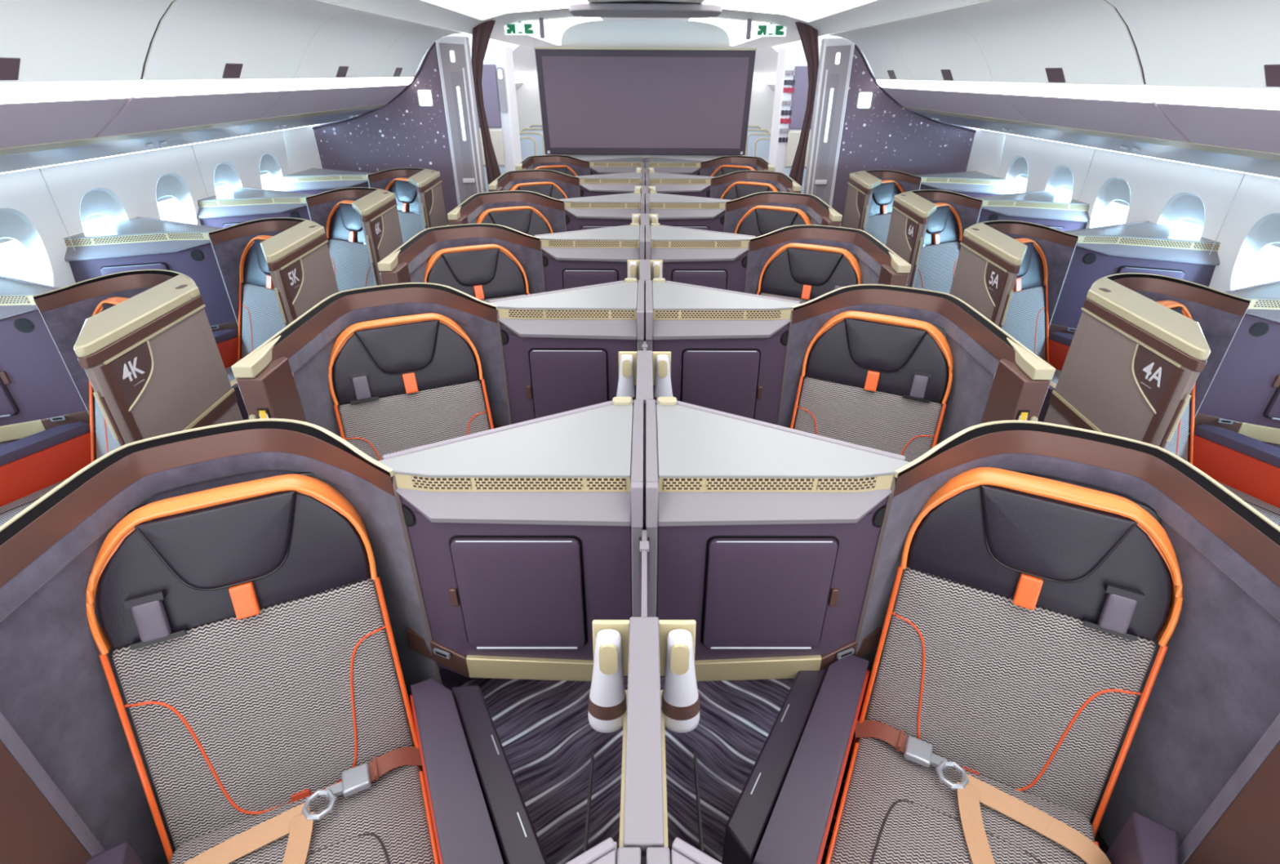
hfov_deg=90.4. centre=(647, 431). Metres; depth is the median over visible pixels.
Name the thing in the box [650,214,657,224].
reading lamp
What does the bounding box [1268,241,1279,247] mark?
blind
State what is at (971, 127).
light
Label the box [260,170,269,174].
blind
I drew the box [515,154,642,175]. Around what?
shell
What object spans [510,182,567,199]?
seat
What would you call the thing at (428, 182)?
shell
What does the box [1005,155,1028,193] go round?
window
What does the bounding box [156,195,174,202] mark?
blind
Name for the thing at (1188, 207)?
window
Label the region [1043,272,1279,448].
shell
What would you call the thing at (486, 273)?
seat
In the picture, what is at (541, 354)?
shell
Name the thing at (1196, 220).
blind
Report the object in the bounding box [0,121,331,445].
wall
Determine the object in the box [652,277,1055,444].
shell
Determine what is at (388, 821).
seat cushion
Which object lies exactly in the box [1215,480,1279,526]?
seat cushion
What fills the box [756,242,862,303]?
seat
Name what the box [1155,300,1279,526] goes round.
seat
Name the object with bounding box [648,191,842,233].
shell
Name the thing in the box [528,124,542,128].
seat
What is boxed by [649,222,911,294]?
shell
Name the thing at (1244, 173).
trim
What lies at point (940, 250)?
seat
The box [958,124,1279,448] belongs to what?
wall
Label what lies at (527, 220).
seat
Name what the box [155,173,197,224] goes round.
window
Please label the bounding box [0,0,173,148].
bin
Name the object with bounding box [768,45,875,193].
wall
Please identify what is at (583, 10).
ceiling panel
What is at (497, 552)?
shell
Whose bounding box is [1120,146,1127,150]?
spot lamp
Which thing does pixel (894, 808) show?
seat cushion
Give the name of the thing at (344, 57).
bin
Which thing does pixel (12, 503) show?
seat cushion
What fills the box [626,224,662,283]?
divider
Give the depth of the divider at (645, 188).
4.96 m
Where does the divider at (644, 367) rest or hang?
on the floor
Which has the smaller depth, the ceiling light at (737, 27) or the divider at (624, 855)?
the divider at (624, 855)
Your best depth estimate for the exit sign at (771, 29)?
6.08 m
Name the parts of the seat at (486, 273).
backrest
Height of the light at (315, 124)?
0.013 m
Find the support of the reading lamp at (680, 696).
attached to the divider at (643, 647)
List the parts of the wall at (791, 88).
panel, panel, panel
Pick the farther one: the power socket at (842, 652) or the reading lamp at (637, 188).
the reading lamp at (637, 188)
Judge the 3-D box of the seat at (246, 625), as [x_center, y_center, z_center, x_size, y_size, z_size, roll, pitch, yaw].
[-0.775,0.802,1.375,0.742,1.166,0.937,-14,33,-24]
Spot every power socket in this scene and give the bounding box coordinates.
[49,415,66,421]
[432,647,451,659]
[836,647,854,659]
[1217,418,1233,423]
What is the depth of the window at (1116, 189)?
4.17 m
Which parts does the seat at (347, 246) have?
backrest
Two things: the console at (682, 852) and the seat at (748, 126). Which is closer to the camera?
the console at (682, 852)
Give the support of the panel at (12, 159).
attached to the wall at (133, 178)
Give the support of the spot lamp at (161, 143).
attached to the panel at (12, 159)
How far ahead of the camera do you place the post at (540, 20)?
5.97 m
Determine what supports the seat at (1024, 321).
on the floor
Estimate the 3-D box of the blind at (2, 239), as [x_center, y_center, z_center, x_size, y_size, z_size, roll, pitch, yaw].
[-3.099,-0.908,3.022,0.007,0.027,0.227,0,29,0]
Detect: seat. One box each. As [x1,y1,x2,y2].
[0,296,128,526]
[85,471,503,863]
[212,235,285,420]
[325,200,374,291]
[328,312,493,688]
[385,177,422,243]
[424,244,529,302]
[476,205,552,235]
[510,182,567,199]
[519,132,545,155]
[520,128,546,155]
[520,136,537,160]
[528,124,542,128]
[533,164,577,176]
[711,164,757,177]
[720,181,779,199]
[734,204,811,236]
[743,128,768,155]
[745,133,770,156]
[747,125,760,128]
[752,466,1182,863]
[753,137,770,161]
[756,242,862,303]
[790,310,953,462]
[866,179,903,245]
[914,202,962,293]
[1001,237,1074,422]
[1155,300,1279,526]
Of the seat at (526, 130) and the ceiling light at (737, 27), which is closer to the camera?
the ceiling light at (737, 27)
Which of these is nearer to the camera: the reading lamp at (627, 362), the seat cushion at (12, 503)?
the reading lamp at (627, 362)
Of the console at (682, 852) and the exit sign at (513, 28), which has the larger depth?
the exit sign at (513, 28)
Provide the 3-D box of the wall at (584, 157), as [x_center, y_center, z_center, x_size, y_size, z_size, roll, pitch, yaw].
[-0.029,-2.768,6.716,2.040,2.150,0.100,0,29,0]
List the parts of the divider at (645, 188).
post, divider post, tall panel, post, divider post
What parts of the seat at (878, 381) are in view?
backrest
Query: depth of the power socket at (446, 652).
1.63 m
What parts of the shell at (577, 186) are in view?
panel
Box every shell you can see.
[0,269,243,446]
[0,395,634,863]
[63,216,338,339]
[197,186,403,285]
[231,277,638,436]
[278,167,448,230]
[377,222,639,294]
[447,190,640,232]
[488,168,641,198]
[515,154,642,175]
[648,155,774,176]
[648,169,801,198]
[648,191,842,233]
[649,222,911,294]
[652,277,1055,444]
[655,395,1279,863]
[840,169,1009,231]
[885,189,1089,287]
[949,220,1220,343]
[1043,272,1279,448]
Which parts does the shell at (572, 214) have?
storage door, panel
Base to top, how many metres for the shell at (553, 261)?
1.244 m
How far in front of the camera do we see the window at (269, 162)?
5.18 m
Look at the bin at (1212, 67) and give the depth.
2.24 m
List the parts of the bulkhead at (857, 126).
grab rail, door handle, slot panel, aisle panel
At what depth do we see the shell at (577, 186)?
5.36 m
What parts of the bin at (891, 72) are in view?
bin door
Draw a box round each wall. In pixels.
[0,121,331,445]
[414,44,521,191]
[450,31,537,90]
[515,71,774,133]
[546,154,743,160]
[753,33,840,91]
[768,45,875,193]
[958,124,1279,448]
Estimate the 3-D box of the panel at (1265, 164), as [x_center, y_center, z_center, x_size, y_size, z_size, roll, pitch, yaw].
[2.628,-1.255,2.901,0.698,0.188,8.668,0,29,0]
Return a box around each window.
[0,208,53,285]
[80,187,128,231]
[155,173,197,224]
[213,161,242,195]
[259,152,282,191]
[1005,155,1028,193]
[1044,164,1073,198]
[1089,177,1130,227]
[1157,192,1204,235]
[1231,213,1279,289]
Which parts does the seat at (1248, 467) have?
backrest, armrest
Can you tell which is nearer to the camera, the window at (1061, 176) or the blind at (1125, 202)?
the blind at (1125, 202)
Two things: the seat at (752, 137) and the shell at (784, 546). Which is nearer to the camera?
the shell at (784, 546)
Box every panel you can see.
[0,103,386,173]
[568,3,722,17]
[902,106,1279,178]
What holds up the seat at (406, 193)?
on the floor
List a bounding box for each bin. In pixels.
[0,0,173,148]
[96,0,364,137]
[258,8,431,118]
[346,24,462,108]
[828,26,942,111]
[858,12,1029,122]
[925,0,1189,142]
[1106,0,1279,154]
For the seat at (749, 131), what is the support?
on the floor
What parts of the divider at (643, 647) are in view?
gold rail, post, divider post, tall panel, panel, divider post, post, gold rail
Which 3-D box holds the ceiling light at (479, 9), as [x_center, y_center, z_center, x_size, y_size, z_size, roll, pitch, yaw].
[-0.872,-3.038,4.483,1.030,0.115,1.800,0,29,0]
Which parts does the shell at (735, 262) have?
storage door, panel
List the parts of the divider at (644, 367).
post, divider post, tall panel, post, divider post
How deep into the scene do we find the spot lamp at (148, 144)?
3.22 m
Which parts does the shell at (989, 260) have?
wall trim, number plate, pull handle, panel, storage door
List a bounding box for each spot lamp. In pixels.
[146,142,154,147]
[159,141,167,145]
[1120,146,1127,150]
[1132,147,1140,151]
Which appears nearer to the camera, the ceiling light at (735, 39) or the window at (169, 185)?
the window at (169, 185)
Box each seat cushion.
[0,478,66,526]
[169,765,439,863]
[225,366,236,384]
[830,737,1094,863]
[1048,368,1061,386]
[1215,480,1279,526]
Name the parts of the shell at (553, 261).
panel, storage door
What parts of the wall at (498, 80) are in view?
panel, panel, panel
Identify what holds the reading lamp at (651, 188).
attached to the divider at (645, 188)
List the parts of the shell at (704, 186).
panel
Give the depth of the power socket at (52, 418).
2.73 m
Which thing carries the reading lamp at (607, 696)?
attached to the divider at (643, 647)
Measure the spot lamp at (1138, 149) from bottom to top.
0.020 m
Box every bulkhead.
[312,35,486,225]
[803,37,976,226]
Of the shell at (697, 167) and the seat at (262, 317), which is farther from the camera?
the shell at (697, 167)
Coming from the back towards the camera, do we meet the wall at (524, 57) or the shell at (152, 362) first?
the wall at (524, 57)
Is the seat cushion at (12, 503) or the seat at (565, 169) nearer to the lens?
the seat cushion at (12, 503)
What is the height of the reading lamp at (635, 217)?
0.203 m
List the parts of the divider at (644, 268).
post, divider post, tall panel, post, divider post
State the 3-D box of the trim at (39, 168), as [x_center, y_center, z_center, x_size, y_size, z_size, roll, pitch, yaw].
[-3.014,-0.983,3.326,0.004,0.740,0.002,0,29,0]
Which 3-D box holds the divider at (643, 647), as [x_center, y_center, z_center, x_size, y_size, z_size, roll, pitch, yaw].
[-0.009,0.726,1.480,0.201,1.202,1.185,0,29,0]
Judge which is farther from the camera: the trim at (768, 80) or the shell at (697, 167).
the trim at (768, 80)
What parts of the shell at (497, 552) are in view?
panel, storage door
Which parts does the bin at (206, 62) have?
bin door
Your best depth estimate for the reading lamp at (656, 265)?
2.97 m
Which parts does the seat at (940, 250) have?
backrest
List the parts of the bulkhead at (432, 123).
aisle panel, slot panel, door handle, grab rail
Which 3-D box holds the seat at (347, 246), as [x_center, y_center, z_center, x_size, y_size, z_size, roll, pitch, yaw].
[-2.216,-0.959,4.483,0.742,1.170,0.918,15,33,25]
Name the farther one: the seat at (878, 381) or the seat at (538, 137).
the seat at (538, 137)
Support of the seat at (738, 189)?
on the floor
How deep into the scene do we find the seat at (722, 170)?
6.33 m
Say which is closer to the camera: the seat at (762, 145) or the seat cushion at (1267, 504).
the seat cushion at (1267, 504)
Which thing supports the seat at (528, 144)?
on the floor
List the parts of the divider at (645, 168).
tall panel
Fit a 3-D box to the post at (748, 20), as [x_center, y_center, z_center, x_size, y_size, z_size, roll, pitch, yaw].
[0.952,-3.800,5.989,0.040,0.170,0.040,0,29,0]
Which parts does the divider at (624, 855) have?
divider post, divider post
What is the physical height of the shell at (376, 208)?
1.224 m
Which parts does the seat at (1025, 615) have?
backrest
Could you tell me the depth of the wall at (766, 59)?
8.97 m
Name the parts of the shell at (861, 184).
wall trim, number plate, pull handle, panel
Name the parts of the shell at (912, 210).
wall trim, number plate, pull handle, panel, storage door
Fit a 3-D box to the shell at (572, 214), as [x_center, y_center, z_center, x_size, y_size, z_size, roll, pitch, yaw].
[-0.625,-1.006,4.505,1.146,1.244,1.015,0,29,0]
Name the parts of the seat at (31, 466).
armrest, backrest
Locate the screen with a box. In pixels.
[533,46,756,155]
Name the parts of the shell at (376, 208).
storage door, panel, pull handle, number plate, wall trim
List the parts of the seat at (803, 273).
backrest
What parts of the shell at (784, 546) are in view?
storage door, panel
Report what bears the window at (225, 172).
in the wall at (133, 178)
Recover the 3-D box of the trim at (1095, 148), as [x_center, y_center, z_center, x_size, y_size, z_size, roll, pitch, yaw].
[2.979,-1.564,4.412,0.004,0.740,0.002,0,29,0]
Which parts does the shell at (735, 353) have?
storage door, panel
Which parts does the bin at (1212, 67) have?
bin door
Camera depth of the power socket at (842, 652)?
1.64 m
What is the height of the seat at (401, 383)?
1.166 m
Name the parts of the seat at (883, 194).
backrest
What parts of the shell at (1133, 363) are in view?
wall trim, number plate, pull handle, panel, storage door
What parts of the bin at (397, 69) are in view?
bin door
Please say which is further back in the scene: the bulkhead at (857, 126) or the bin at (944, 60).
the bulkhead at (857, 126)
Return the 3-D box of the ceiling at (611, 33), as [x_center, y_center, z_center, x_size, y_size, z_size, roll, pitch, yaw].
[-0.024,-3.847,6.154,1.640,0.240,0.060,0,29,0]
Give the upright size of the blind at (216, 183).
0.027 m
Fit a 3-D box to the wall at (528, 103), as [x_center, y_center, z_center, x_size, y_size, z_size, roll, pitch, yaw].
[-0.049,-5.819,11.671,6.400,2.600,0.050,0,29,0]
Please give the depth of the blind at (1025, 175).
5.17 m
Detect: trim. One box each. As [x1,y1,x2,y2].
[39,168,75,250]
[191,144,208,198]
[514,75,534,83]
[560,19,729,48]
[755,76,776,84]
[1078,148,1095,201]
[1208,173,1245,254]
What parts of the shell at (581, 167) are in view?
panel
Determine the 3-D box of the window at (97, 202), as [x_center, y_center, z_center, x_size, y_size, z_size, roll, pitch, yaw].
[-3.083,-1.124,3.595,0.116,0.509,0.379,0,29,0]
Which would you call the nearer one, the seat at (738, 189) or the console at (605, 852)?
the console at (605, 852)
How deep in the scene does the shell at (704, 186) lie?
5.36 m
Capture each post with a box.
[538,17,545,38]
[746,18,751,39]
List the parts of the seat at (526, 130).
trim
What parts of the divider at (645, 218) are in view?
post, divider post, tall panel, post, divider post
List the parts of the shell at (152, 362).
storage door, panel, pull handle, number plate, wall trim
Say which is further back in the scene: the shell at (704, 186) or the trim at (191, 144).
the shell at (704, 186)
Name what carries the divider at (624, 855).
on the floor
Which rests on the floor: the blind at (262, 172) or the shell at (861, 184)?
the shell at (861, 184)
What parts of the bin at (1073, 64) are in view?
bin door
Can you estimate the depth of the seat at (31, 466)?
2.60 m
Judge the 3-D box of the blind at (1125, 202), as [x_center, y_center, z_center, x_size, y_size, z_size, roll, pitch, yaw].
[3.066,-1.488,4.109,0.007,0.027,0.227,0,29,0]
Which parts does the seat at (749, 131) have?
trim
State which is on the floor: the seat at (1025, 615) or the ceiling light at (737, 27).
the seat at (1025, 615)
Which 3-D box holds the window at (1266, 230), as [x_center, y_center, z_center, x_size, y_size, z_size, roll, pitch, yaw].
[3.052,-0.813,3.101,0.116,0.509,0.379,0,29,0]
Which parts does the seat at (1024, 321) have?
backrest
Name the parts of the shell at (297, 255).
storage door, panel, pull handle, number plate, wall trim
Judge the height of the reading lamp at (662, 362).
0.203 m
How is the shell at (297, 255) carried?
on the floor
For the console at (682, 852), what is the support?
on the floor
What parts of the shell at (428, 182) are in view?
panel, pull handle, number plate, wall trim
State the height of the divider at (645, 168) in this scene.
1.202 m
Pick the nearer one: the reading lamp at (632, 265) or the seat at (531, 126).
the reading lamp at (632, 265)
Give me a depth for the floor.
2.10 m
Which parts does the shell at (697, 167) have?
panel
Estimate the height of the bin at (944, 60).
0.732 m
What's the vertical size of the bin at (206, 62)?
0.732 m
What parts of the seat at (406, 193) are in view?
backrest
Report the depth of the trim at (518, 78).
10.40 m
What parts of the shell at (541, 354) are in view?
panel, storage door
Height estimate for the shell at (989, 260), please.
1.224 m
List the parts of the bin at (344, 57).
bin door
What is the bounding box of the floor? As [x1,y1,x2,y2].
[425,676,846,863]
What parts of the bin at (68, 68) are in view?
bin door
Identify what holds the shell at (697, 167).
on the floor
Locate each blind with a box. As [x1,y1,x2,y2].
[0,236,14,243]
[82,213,106,222]
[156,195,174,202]
[214,181,227,186]
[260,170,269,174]
[1018,173,1027,177]
[1060,185,1072,191]
[1111,199,1128,205]
[1179,217,1202,226]
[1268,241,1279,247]
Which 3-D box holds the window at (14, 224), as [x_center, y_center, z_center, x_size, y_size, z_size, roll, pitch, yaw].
[-3.081,-0.827,3.068,0.116,0.509,0.379,0,29,0]
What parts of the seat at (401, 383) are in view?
backrest, seat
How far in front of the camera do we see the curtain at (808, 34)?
5.75 m
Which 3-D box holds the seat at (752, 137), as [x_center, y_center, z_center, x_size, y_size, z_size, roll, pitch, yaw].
[1.708,-3.816,9.559,0.489,1.200,0.630,0,29,0]
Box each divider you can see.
[583,399,703,863]
[616,280,673,411]
[617,847,670,863]
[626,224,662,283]
[631,192,658,226]
[634,172,655,195]
[636,157,653,173]
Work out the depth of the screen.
6.29 m
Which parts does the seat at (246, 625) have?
backrest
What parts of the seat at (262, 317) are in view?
backrest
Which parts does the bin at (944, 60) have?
bin door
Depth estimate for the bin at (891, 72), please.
5.10 m
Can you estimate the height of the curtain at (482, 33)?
2.310 m
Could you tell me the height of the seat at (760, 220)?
1.173 m
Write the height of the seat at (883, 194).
1.170 m
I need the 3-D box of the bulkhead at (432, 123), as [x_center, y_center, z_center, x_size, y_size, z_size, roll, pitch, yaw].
[-2.330,-2.429,5.996,1.538,2.245,0.150,0,29,0]
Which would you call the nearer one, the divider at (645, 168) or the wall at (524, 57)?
the divider at (645, 168)
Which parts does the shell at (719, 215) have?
panel, storage door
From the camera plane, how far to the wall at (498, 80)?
7.69 m
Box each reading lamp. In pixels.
[587,629,626,733]
[616,354,635,411]
[627,261,637,279]
[632,214,639,222]
[635,186,640,192]
[649,186,655,191]
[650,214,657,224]
[652,261,662,279]
[653,354,673,407]
[661,629,699,733]
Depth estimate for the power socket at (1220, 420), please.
2.75 m
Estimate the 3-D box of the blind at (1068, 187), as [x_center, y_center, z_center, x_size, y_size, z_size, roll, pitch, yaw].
[3.064,-1.785,4.637,0.007,0.027,0.227,0,29,0]
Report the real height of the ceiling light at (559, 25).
0.115 m
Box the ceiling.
[324,0,982,49]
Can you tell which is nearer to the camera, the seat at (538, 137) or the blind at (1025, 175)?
the blind at (1025, 175)
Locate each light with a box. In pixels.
[0,124,319,173]
[422,0,589,19]
[520,16,602,38]
[538,32,563,44]
[688,17,768,39]
[702,0,875,22]
[727,33,752,45]
[970,127,1279,178]
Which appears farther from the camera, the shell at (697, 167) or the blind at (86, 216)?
the shell at (697, 167)
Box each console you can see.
[565,837,616,863]
[671,837,721,863]
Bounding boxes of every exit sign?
[503,21,536,35]
[754,22,786,36]
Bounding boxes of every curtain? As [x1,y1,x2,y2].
[471,19,501,191]
[789,22,818,191]
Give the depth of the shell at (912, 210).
4.44 m
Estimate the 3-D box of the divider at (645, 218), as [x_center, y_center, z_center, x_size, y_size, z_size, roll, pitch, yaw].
[-0.021,-0.938,4.433,0.201,1.202,1.185,0,29,0]

